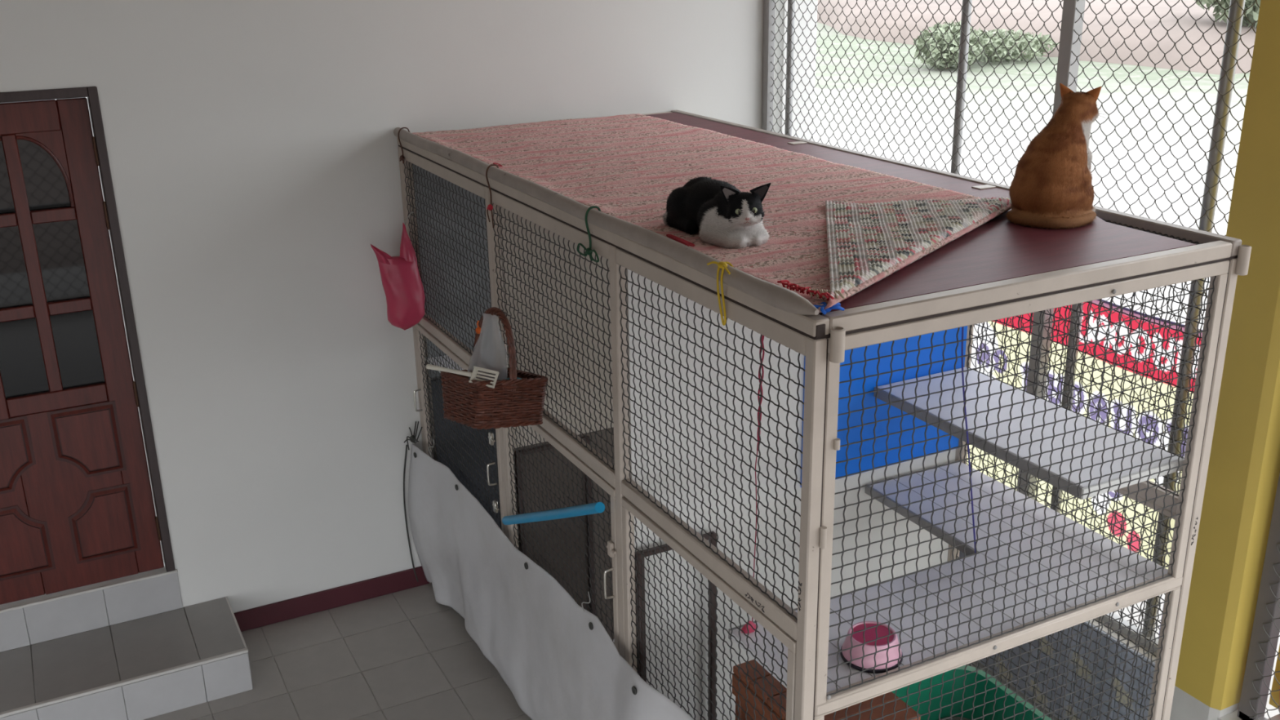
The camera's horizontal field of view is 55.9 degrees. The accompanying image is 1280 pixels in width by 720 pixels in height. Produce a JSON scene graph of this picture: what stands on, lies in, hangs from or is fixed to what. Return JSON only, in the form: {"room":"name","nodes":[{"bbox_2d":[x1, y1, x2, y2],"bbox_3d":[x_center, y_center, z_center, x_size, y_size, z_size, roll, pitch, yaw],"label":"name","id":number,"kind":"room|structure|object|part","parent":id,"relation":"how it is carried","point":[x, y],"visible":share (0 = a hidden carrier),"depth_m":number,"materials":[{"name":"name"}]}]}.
{"room":"cat shelter","nodes":[
{"label":"cat shelter","id":0,"kind":"room"},
{"bbox_2d":[0,0,764,645],"bbox_3d":[-2.241,-0.411,4.773,6.370,3.550,0.200,-11,22,-26],"label":"wall","id":1,"kind":"structure","parent":0,"point":[252,145],"depth_m":5.12,"materials":[{"name":"paint"}]},
{"bbox_2d":[0,86,175,604],"bbox_3d":[-2.403,-0.009,4.753,0.793,2.054,0.114,-11,22,-26],"label":"door","id":2,"kind":"structure","parent":1,"relation":"in","point":[78,460],"depth_m":4.82,"materials":[{"name":"brown wood"}]},
{"bbox_3d":[-2.446,-0.687,4.505,0.161,0.295,0.006,-11,22,-26],"label":"pane","id":3,"kind":"part","parent":2,"relation":"part of","materials":[{"name":"clear glass"}]},
{"bbox_3d":[-2.547,0.388,4.788,0.198,0.248,0.019,-11,22,-26],"label":"raised panel","id":4,"kind":"part","parent":2,"relation":"part of","materials":[{"name":"brown wood"}]},
{"bbox_3d":[-2.544,0.390,4.782,0.238,0.288,0.009,-11,22,-26],"label":"panel moulding","id":5,"kind":"part","parent":2,"relation":"part of","materials":[{"name":"brown wood"}]},
{"bbox_3d":[-2.441,-0.353,4.622,0.161,0.319,0.006,-11,22,-26],"label":"pane","id":6,"kind":"part","parent":2,"relation":"part of","materials":[{"name":"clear glass"}]},
{"bbox_3d":[-2.543,0.740,4.910,0.194,0.254,0.019,-11,22,-26],"label":"raised panel","id":7,"kind":"part","parent":2,"relation":"part of","materials":[{"name":"brown wood"}]},
{"bbox_3d":[-2.435,-0.011,4.742,0.161,0.316,0.006,-11,22,-26],"label":"pane","id":8,"kind":"part","parent":2,"relation":"part of","materials":[{"name":"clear glass"}]},
{"bbox_3d":[-2.540,0.742,4.904,0.234,0.294,0.009,-11,22,-26],"label":"panel moulding","id":9,"kind":"part","parent":2,"relation":"part of","materials":[{"name":"brown wood"}]},
{"bbox_3d":[-2.357,-0.896,4.478,0.363,0.115,0.040,-11,22,-26],"label":"rail","id":10,"kind":"part","parent":2,"relation":"part of","materials":[{"name":"brown wood"}]},
{"bbox_3d":[-2.263,-0.721,4.594,0.160,0.295,0.006,-11,22,-26],"label":"pane","id":11,"kind":"part","parent":2,"relation":"part of","materials":[{"name":"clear glass"}]},
{"bbox_3d":[-2.252,-0.714,4.574,0.158,0.284,0.014,-11,22,-26],"label":"arch moulding","id":12,"kind":"part","parent":2,"relation":"part of","materials":[{"name":"brown wood"}]},
{"bbox_3d":[-2.338,0.157,4.847,0.363,0.077,0.040,-11,22,-26],"label":"rail","id":13,"kind":"part","parent":2,"relation":"part of","materials":[{"name":"brown wood"}]},
{"bbox_3d":[-2.258,-0.388,4.711,0.160,0.319,0.006,-11,22,-26],"label":"pane","id":14,"kind":"part","parent":2,"relation":"part of","materials":[{"name":"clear glass"}]},
{"bbox_3d":[-2.252,-0.045,4.831,0.160,0.316,0.006,-11,22,-26],"label":"pane","id":15,"kind":"part","parent":2,"relation":"part of","materials":[{"name":"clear glass"}]},
{"bbox_3d":[-2.253,0.335,4.923,0.234,0.288,0.009,-11,22,-26],"label":"panel moulding","id":16,"kind":"part","parent":2,"relation":"part of","materials":[{"name":"brown wood"}]},
{"bbox_3d":[-2.257,0.333,4.929,0.194,0.248,0.019,-11,22,-26],"label":"raised panel","id":17,"kind":"part","parent":2,"relation":"part of","materials":[{"name":"brown wood"}]},
{"bbox_3d":[-2.248,0.684,5.054,0.192,0.254,0.019,-11,22,-26],"label":"raised panel","id":18,"kind":"part","parent":2,"relation":"part of","materials":[{"name":"brown wood"}]},
{"bbox_3d":[-2.245,0.686,5.048,0.232,0.294,0.009,-11,22,-26],"label":"panel moulding","id":19,"kind":"part","parent":2,"relation":"part of","materials":[{"name":"brown wood"}]},
{"bbox_2d":[233,565,430,631],"bbox_3d":[-0.625,0.957,6.006,2.735,0.100,0.012,-11,22,-26],"label":"baseboard","id":20,"kind":"structure","parent":1,"relation":"attached to","point":[269,614],"depth_m":5.60,"materials":[{"name":"paint"}]},
{"bbox_2d":[143,582,1053,719],"bbox_3d":[-0.858,2.172,2.856,6.300,0.100,5.823,-11,22,-26],"label":"floor","id":21,"kind":"structure","parent":0,"point":[403,655],"depth_m":5.15,"materials":[{"name":"tile"}]},
{"bbox_2d":[0,568,253,719],"bbox_3d":[-3.257,1.411,4.421,3.458,0.378,0.492,-11,22,-26],"label":"doorstep","id":22,"kind":"object","parent":21,"relation":"on","point":[157,655],"visible":1,"depth_m":4.96,"materials":[{"name":"tile"}]},
{"bbox_2d":[396,110,1251,719],"bbox_3d":[0.284,0.385,4.489,1.425,2.154,3.078,-11,22,-26],"label":"cage","id":23,"kind":"object","parent":21,"relation":"on","point":[864,513],"visible":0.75,"depth_m":3.60,"materials":[{"name":"beige metal"}]},
{"bbox_2d":[370,211,425,330],"bbox_3d":[-1.022,-0.363,5.105,0.214,0.496,0.144,-11,22,-26],"label":"plastic bag","id":24,"kind":"object","parent":23,"relation":"hanging from","point":[402,283],"visible":1,"depth_m":5.08,"materials":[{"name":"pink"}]},
{"bbox_3d":[-0.977,-0.594,5.088,0.008,0.050,0.087,5,20,17],"label":"hanging cord","id":25,"kind":"part","parent":24,"relation":"part of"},
{"bbox_3d":[-0.994,0.082,5.489,0.036,2.106,0.034,-11,22,-26],"label":"post","id":26,"kind":"part","parent":23,"relation":"part of","materials":[{"name":"beige metal"}]},
{"bbox_3d":[-1.006,0.184,5.465,0.036,0.109,0.009,-11,22,-26],"label":"handle","id":27,"kind":"part","parent":23,"relation":"part of","materials":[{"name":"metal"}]},
{"bbox_3d":[-0.411,-0.499,5.610,1.289,1.103,0.029,-11,22,-26],"label":"panel","id":28,"kind":"part","parent":23,"relation":"part of","materials":[{"name":"beige metal"}]},
{"bbox_3d":[-0.395,0.429,5.936,1.289,0.855,0.029,-11,22,-26],"label":"panel","id":29,"kind":"part","parent":23,"relation":"part of","materials":[{"name":"beige metal"}]},
{"bbox_3d":[-0.771,-0.739,4.711,0.029,0.046,1.006,-11,22,-26],"label":"panel","id":30,"kind":"part","parent":23,"relation":"part of","materials":[{"name":"beige metal"}]},
{"bbox_3d":[-0.757,-0.060,4.951,0.036,0.048,1.006,-11,22,-26],"label":"rail","id":31,"kind":"part","parent":23,"relation":"part of","materials":[{"name":"beige metal"}]},
{"bbox_3d":[-0.751,0.531,5.156,0.029,1.191,1.000,-11,22,-26],"label":"cage door","id":32,"kind":"part","parent":23,"relation":"part of","materials":[{"name":"beige metal"}]},
{"bbox_3d":[-0.577,0.444,4.687,0.036,0.099,0.009,-11,22,-26],"label":"handle","id":33,"kind":"part","parent":23,"relation":"part of","materials":[{"name":"metal"}]},
{"bbox_2d":[440,306,548,429],"bbox_3d":[-0.495,0.038,4.051,0.291,0.413,0.295,-14,23,-33],"label":"wicker basket","id":34,"kind":"object","parent":23,"relation":"hanging from","point":[463,404],"visible":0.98,"depth_m":3.98,"materials":[{"name":"brown wicker"}]},
{"bbox_2d":[426,364,498,388],"bbox_3d":[-0.581,0.051,3.930,0.248,0.061,0.045,4,20,14],"label":"scoop","id":35,"kind":"object","parent":34,"relation":"on","point":[473,375],"visible":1,"depth_m":3.92,"materials":[{"name":"white plastic"}]},
{"bbox_3d":[-0.623,0.034,3.941,0.160,0.032,0.018,5,20,16],"label":"scoop handle","id":36,"kind":"part","parent":35,"relation":"part of","materials":[{"name":"white plastic"}]},
{"bbox_2d":[475,320,481,333],"bbox_3d":[-0.550,-0.111,4.107,0.020,0.046,0.024,-11,22,-26],"label":"clip","id":37,"kind":"object","parent":34,"relation":"attached to","point":[478,330],"visible":1,"depth_m":4.10,"materials":[{"name":"orange plastic"}]},
{"bbox_3d":[-0.481,-0.028,4.047,0.069,0.287,0.282,-14,23,-33],"label":"handle","id":38,"kind":"part","parent":34,"relation":"part of","materials":[{"name":"wicker"}]},
{"bbox_3d":[-0.510,0.381,4.613,0.036,2.106,0.042,-11,22,-26],"label":"post","id":39,"kind":"part","parent":23,"relation":"part of","materials":[{"name":"beige metal"}]},
{"bbox_2d":[403,421,693,719],"bbox_3d":[-0.358,1.088,4.402,0.113,0.866,3.010,-11,22,-26],"label":"tarpaulin","id":40,"kind":"object","parent":23,"relation":"hanging from","point":[557,659],"visible":1,"depth_m":4.64,"materials":[{"name":"grey plastic"}]},
{"bbox_3d":[-1.083,0.729,5.667,0.043,0.711,0.010,-11,22,-26],"label":"edge cord","id":41,"kind":"part","parent":40,"relation":"part of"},
{"bbox_3d":[-0.297,-0.446,3.853,0.029,0.046,0.956,-11,22,-26],"label":"panel","id":42,"kind":"part","parent":23,"relation":"part of","materials":[{"name":"beige metal"}]},
{"bbox_2d":[502,502,604,524],"bbox_3d":[-0.316,0.534,4.167,0.036,0.447,0.854,-11,22,-26],"label":"pipe","id":43,"kind":"object","parent":23,"relation":"attached to","point":[598,507],"visible":1,"depth_m":4.06,"materials":[{"name":"plastic"}]},
{"bbox_3d":[-0.329,0.772,4.812,0.312,0.950,0.024,-11,22,-26],"label":"doorway frame","id":44,"kind":"part","parent":23,"relation":"part of","materials":[{"name":"brown metal"}]},
{"bbox_3d":[0.078,-0.238,4.711,1.290,0.990,0.010,-11,22,-26],"label":"divider panel","id":45,"kind":"part","parent":23,"relation":"part of","materials":[{"name":"grey metal"}]},
{"bbox_3d":[-0.277,0.824,4.298,0.029,1.191,0.950,-11,22,-26],"label":"cage door","id":46,"kind":"part","parent":23,"relation":"part of","materials":[{"name":"beige metal"}]},
{"bbox_3d":[-0.283,0.233,4.093,0.036,0.048,0.956,-11,22,-26],"label":"rail","id":47,"kind":"part","parent":23,"relation":"part of","materials":[{"name":"beige metal"}]},
{"bbox_2d":[393,127,818,315],"bbox_3d":[-0.322,-0.534,3.859,0.052,0.051,3.030,-11,22,-26],"label":"pole","id":48,"kind":"object","parent":23,"relation":"on","point":[777,296],"visible":0.98,"depth_m":3.26,"materials":[{"name":"paint"}]},
{"bbox_2d":[397,127,409,164],"bbox_3d":[-0.987,-0.901,5.066,0.057,0.149,0.044,-4,20,-8],"label":"string","id":49,"kind":"object","parent":48,"relation":"hanging from","point":[402,157],"visible":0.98,"depth_m":5.06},
{"bbox_2d":[485,164,499,227],"bbox_3d":[-0.509,-0.573,4.214,0.057,0.221,0.044,-4,20,-8],"label":"string","id":50,"kind":"object","parent":48,"relation":"hanging from","point":[490,206],"visible":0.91,"depth_m":4.21,"materials":[{"name":"brown fabric"}]},
{"bbox_2d":[577,205,600,262],"bbox_3d":[-0.134,-0.373,3.530,0.060,0.158,0.146,-11,22,-26],"label":"string","id":51,"kind":"object","parent":48,"relation":"attached to","point":[588,251],"visible":0.95,"depth_m":3.52,"materials":[{"name":"green fabric"}]},
{"bbox_2d":[706,261,733,325],"bbox_3d":[0.209,-0.161,2.903,0.053,0.160,0.102,-11,22,-26],"label":"string","id":52,"kind":"object","parent":48,"relation":"attached to","point":[722,264],"visible":0.99,"depth_m":2.89,"materials":[{"name":"yellow fabric"}]},
{"bbox_3d":[-0.099,0.707,3.808,0.036,0.109,0.009,-11,22,-26],"label":"handle","id":53,"kind":"part","parent":23,"relation":"part of","materials":[{"name":"metal"}]},
{"bbox_3d":[-0.312,-0.503,3.873,0.042,0.038,3.041,-11,22,-26],"label":"rail","id":54,"kind":"part","parent":23,"relation":"part of","materials":[{"name":"beige metal"}]},
{"bbox_3d":[-0.047,0.666,3.776,0.036,2.106,0.042,-11,22,-26],"label":"post","id":55,"kind":"part","parent":23,"relation":"part of","materials":[{"name":"beige metal"}]},
{"bbox_3d":[-0.014,1.066,3.882,0.023,1.000,0.020,-11,22,-26],"label":"doorway frame","id":56,"kind":"part","parent":23,"relation":"part of","materials":[{"name":"brown metal"}]},
{"bbox_3d":[-0.419,-1.044,5.418,1.286,0.038,0.040,-11,22,-26],"label":"rail","id":57,"kind":"part","parent":23,"relation":"part of","materials":[{"name":"beige metal"}]},
{"bbox_3d":[0.123,1.043,3.934,0.282,1.005,0.024,-11,22,-26],"label":"doorway frame","id":58,"kind":"part","parent":23,"relation":"part of","materials":[{"name":"brown metal"}]},
{"bbox_3d":[0.178,1.105,3.473,0.029,1.191,0.921,-11,22,-26],"label":"cage door","id":59,"kind":"part","parent":23,"relation":"part of","materials":[{"name":"beige metal"}]},
{"bbox_3d":[0.172,0.514,3.268,0.036,0.048,0.927,-11,22,-26],"label":"rail","id":60,"kind":"part","parent":23,"relation":"part of","materials":[{"name":"beige metal"}]},
{"bbox_3d":[0.158,-0.164,3.028,0.029,0.046,0.927,-11,22,-26],"label":"panel","id":61,"kind":"part","parent":23,"relation":"part of","materials":[{"name":"beige metal"}]},
{"bbox_2d":[412,113,1011,313],"bbox_3d":[0.203,-0.631,4.075,1.121,0.044,2.966,-11,22,-26],"label":"rag rug","id":62,"kind":"object","parent":23,"relation":"on","point":[836,231],"visible":0.91,"depth_m":3.81,"materials":[{"name":"pink fabric"}]},
{"bbox_2d":[662,176,772,248],"bbox_3d":[0.226,-0.417,3.274,0.225,0.172,0.395,-11,22,-26],"label":"cat","id":63,"kind":"object","parent":62,"relation":"on","point":[726,216],"visible":1,"depth_m":3.17},
{"bbox_2d":[741,620,755,633],"bbox_3d":[0.296,0.716,3.244,0.050,0.032,0.022,-6,20,-13],"label":"cloth","id":64,"kind":"object","parent":23,"relation":"on","point":[744,628],"visible":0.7,"depth_m":3.24,"materials":[{"name":"pink fabric"}]},
{"bbox_2d":[751,335,764,622],"bbox_3d":[0.343,0.272,3.477,0.012,1.136,0.042,-11,22,-26],"label":"string","id":65,"kind":"object","parent":23,"relation":"hanging from","point":[762,336],"visible":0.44,"depth_m":3.44,"materials":[{"name":"red fabric"}]},
{"bbox_3d":[0.549,0.500,4.033,1.290,1.950,0.010,-11,22,-26],"label":"divider panel","id":66,"kind":"part","parent":23,"relation":"part of","materials":[{"name":"grey metal"}]},
{"bbox_3d":[0.400,0.943,2.966,0.036,2.106,0.036,-11,22,-26],"label":"post","id":67,"kind":"part","parent":23,"relation":"part of","materials":[{"name":"beige metal"}]},
{"bbox_2d":[732,659,920,719],"bbox_3d":[0.516,1.298,3.481,0.323,0.812,0.445,-11,22,-26],"label":"crate","id":68,"kind":"object","parent":23,"relation":"on","point":[900,704],"visible":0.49,"depth_m":3.33,"materials":[{"name":"brown wood"}]},
{"bbox_3d":[0.300,1.274,3.592,0.030,0.790,0.030,-11,22,-26],"label":"post","id":69,"kind":"part","parent":68,"relation":"part of","materials":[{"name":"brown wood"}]},
{"bbox_2d":[813,302,844,314],"bbox_3d":[0.404,-0.112,2.627,0.090,0.018,0.053,-11,22,-26],"label":"string","id":70,"kind":"object","parent":23,"relation":"attached to","point":[837,306],"visible":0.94,"depth_m":2.62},
{"bbox_2d":[840,621,902,673],"bbox_3d":[0.600,0.736,3.119,0.160,0.067,0.160,-11,22,-26],"label":"pet bowl","id":71,"kind":"object","parent":23,"relation":"on","point":[881,657],"visible":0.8,"depth_m":3.08,"materials":[{"name":"pink plastic"}]},
{"bbox_3d":[0.865,-0.728,4.446,0.038,0.044,3.041,-11,22,-26],"label":"rail","id":72,"kind":"part","parent":23,"relation":"part of","materials":[{"name":"paint"}]},
{"bbox_3d":[1.133,0.444,4.352,0.036,2.106,0.042,-11,22,-26],"label":"post","id":73,"kind":"part","parent":23,"relation":"part of","materials":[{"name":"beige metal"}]},
{"bbox_2d":[961,326,975,553],"bbox_3d":[0.949,0.155,3.455,0.120,0.928,0.006,-9,21,-21],"label":"string","id":74,"kind":"object","parent":23,"relation":"on","point":[962,327],"visible":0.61,"depth_m":3.47,"materials":[{"name":"fabric"}]},
{"bbox_2d":[891,665,1051,719],"bbox_3d":[1.081,1.367,3.972,0.554,0.338,0.674,-11,22,-26],"label":"tub","id":75,"kind":"object","parent":23,"relation":"on","point":[970,679],"visible":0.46,"depth_m":4.23,"materials":[{"name":"green plastic"}]},
{"bbox_3d":[0.998,1.225,3.389,1.289,0.994,0.029,-11,22,-26],"label":"panel","id":76,"kind":"part","parent":23,"relation":"part of","materials":[{"name":"beige metal"}]},
{"bbox_3d":[0.990,0.741,3.218,1.287,0.032,0.032,-11,22,-26],"label":"sill","id":77,"kind":"part","parent":23,"relation":"part of","materials":[{"name":"beige metal"}]},
{"bbox_3d":[0.982,0.299,3.064,1.289,0.969,0.029,-11,22,-26],"label":"panel","id":78,"kind":"part","parent":23,"relation":"part of","materials":[{"name":"beige metal"}]},
{"bbox_3d":[0.973,-0.185,2.900,1.286,0.040,0.040,-11,22,-26],"label":"rail","id":79,"kind":"part","parent":23,"relation":"part of","materials":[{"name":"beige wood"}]},
{"bbox_2d":[877,367,1182,488],"bbox_3d":[1.160,0.190,3.710,0.387,0.015,0.891,-11,22,-26],"label":"shelf","id":80,"kind":"object","parent":23,"relation":"attached to","point":[972,377],"depth_m":3.63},
{"bbox_2d":[1004,83,1110,229],"bbox_3d":[1.178,-0.575,3.393,0.243,0.381,0.303,16,26,40],"label":"cat","id":81,"kind":"object","parent":23,"relation":"on","point":[1051,187],"visible":1,"depth_m":3.34},
{"bbox_3d":[1.364,0.880,4.051,0.029,1.195,0.927,-11,22,-26],"label":"panel","id":82,"kind":"part","parent":23,"relation":"part of","materials":[{"name":"beige metal"}]},
{"bbox_3d":[1.352,0.292,3.844,0.036,0.048,0.927,-11,22,-26],"label":"rail","id":83,"kind":"part","parent":23,"relation":"part of","materials":[{"name":"beige metal"}]},
{"bbox_3d":[1.581,0.720,3.542,0.036,2.106,0.036,-11,22,-26],"label":"post","id":84,"kind":"part","parent":23,"relation":"part of","materials":[{"name":"beige metal"}]},
{"bbox_2d":[959,551,1242,719],"bbox_3d":[1.992,1.362,4.140,0.127,0.485,5.800,-11,22,-26],"label":"wall","id":85,"kind":"structure","parent":0,"point":[1025,646],"depth_m":4.56,"materials":[{"name":"paint"}]},
{"bbox_2d":[761,0,1259,653],"bbox_3d":[1.253,-0.762,4.868,0.071,3.065,2.678,-11,22,-26],"label":"fence","id":86,"kind":"object","parent":85,"relation":"on","point":[1073,13],"visible":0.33,"depth_m":4.36,"materials":[{"name":"grey metal"}]},
{"bbox_3d":[0.629,-1.136,5.965,0.040,3.065,0.045,-11,22,-26],"label":"post","id":87,"kind":"part","parent":86,"relation":"part of","materials":[{"name":"grey metal"}]},
{"bbox_3d":[0.721,-1.104,5.869,0.033,3.065,0.034,-11,22,-26],"label":"post","id":88,"kind":"part","parent":86,"relation":"part of","materials":[{"name":"grey metal"}]},
{"bbox_3d":[1.273,-0.763,4.871,0.035,3.065,0.036,-11,22,-26],"label":"post","id":89,"kind":"part","parent":86,"relation":"part of","materials":[{"name":"grey metal"}]},
{"bbox_3d":[1.515,-0.603,4.402,0.050,3.065,0.057,-11,22,-26],"label":"post","id":90,"kind":"part","parent":86,"relation":"part of","materials":[{"name":"grey metal"}]},
{"bbox_3d":[1.609,0.285,4.586,0.039,1.265,0.040,-11,22,-26],"label":"post","id":91,"kind":"part","parent":86,"relation":"part of","materials":[{"name":"grey metal"}]},
{"bbox_2d":[966,299,1202,569],"bbox_3d":[1.630,0.205,4.582,0.091,0.996,1.260,-11,22,-26],"label":"banner","id":92,"kind":"object","parent":86,"relation":"attached to","point":[1114,317],"visible":0.2,"depth_m":4.44,"materials":[{"name":"multicoloured"}]},
{"bbox_3d":[1.278,0.669,5.372,0.045,0.030,2.675,-11,22,-26],"label":"rail","id":93,"kind":"part","parent":86,"relation":"part of","materials":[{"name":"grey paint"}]},
{"bbox_3d":[1.819,-0.425,3.882,0.041,3.065,0.042,-11,22,-26],"label":"post","id":94,"kind":"part","parent":86,"relation":"part of","materials":[{"name":"metal"}]},
{"bbox_2d":[1237,471,1279,719],"bbox_3d":[2.390,-0.040,2.853,0.059,3.130,1.675,-11,22,-26],"label":"fence","id":95,"kind":"object","parent":85,"relation":"on","point":[1265,631],"visible":1,"depth_m":3.92,"materials":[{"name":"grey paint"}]},
{"bbox_3d":[2.416,1.424,3.363,0.040,0.030,1.670,-11,22,-26],"label":"rail","id":96,"kind":"part","parent":95,"relation":"part of","materials":[{"name":"grey metal"}]},
{"bbox_3d":[2.371,-0.022,2.838,0.007,3.055,1.622,-11,22,-26],"label":"chain","id":97,"kind":"part","parent":95,"relation":"part of","materials":[{"name":"metal"}]},
{"bbox_2d":[1169,0,1279,719],"bbox_3d":[1.955,-0.122,3.744,0.220,3.550,0.230,-11,22,-26],"label":"column","id":98,"kind":"structure","parent":0,"point":[1243,471],"depth_m":3.78,"materials":[{"name":"yellow paint"}]},
{"label":"outside","id":99,"kind":"structure","parent":0,"visible":0},
{"bbox_2d":[55,22,1279,719],"bbox_3d":[12.292,-1.283,12.386,110.000,0.280,120.000,-11,22,-26],"label":"ground","id":100,"kind":"structure","parent":99,"point":[1177,92],"depth_m":18.91,"materials":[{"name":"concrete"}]},
{"bbox_2d":[773,0,817,141],"bbox_3d":[0.740,-0.949,6.237,0.200,3.500,0.240,-11,22,-26],"label":"pillar","id":101,"kind":"structure","parent":100,"relation":"on","point":[811,24],"depth_m":5.95,"materials":[{"name":"paint"}]},
{"bbox_2d":[912,20,984,68],"bbox_3d":[6.937,-7.083,27.119,1.583,1.167,1.596,-11,22,-26],"label":"bush","id":102,"kind":"object","parent":100,"relation":"on","point":[942,45],"visible":0.68,"depth_m":26.84,"materials":[{"name":"green plant"}]},
{"bbox_2d":[952,27,1059,63],"bbox_3d":[8.387,-7.394,28.397,3.112,0.844,2.490,-11,22,-26],"label":"bush","id":103,"kind":"object","parent":100,"relation":"on","point":[996,41],"visible":0.69,"depth_m":27.85,"materials":[{"name":"green plant"}]},
{"bbox_2d":[816,34,1249,80],"bbox_3d":[10.830,-7.540,29.769,9.494,0.085,17.889,-19,26,-41],"label":"lawn","id":104,"kind":"structure","parent":100,"relation":"on","point":[1105,73],"depth_m":27.51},
{"bbox_2d":[817,0,1257,75],"bbox_3d":[18.277,-13.153,43.983,30.345,1.063,31.711,-11,22,-26],"label":"bank","id":105,"kind":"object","parent":100,"relation":"on","point":[1186,22],"visible":0.53,"depth_m":30.27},
{"bbox_2d":[1194,0,1260,28],"bbox_3d":[13.902,-8.899,26.889,3.342,3.064,3.351,-11,22,-26],"label":"bush","id":106,"kind":"object","parent":105,"relation":"on","point":[1252,13],"visible":0.38,"depth_m":27.05,"materials":[{"name":"green plant"}]},
{"bbox_2d":[1267,713,1279,719],"bbox_3d":[2.306,1.452,3.968,0.210,0.420,0.470,-11,22,-26],"label":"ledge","id":107,"kind":"object","parent":100,"relation":"on","point":[1276,717],"visible":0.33,"depth_m":4.05,"materials":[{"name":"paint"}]},
{"bbox_2d":[1268,644,1279,709],"bbox_3d":[2.179,0.260,3.745,0.030,1.980,0.145,-11,22,-26],"label":"board","id":108,"kind":"object","parent":107,"relation":"on","point":[1275,695],"visible":0.89,"depth_m":4.09,"materials":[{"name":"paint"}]}
]}

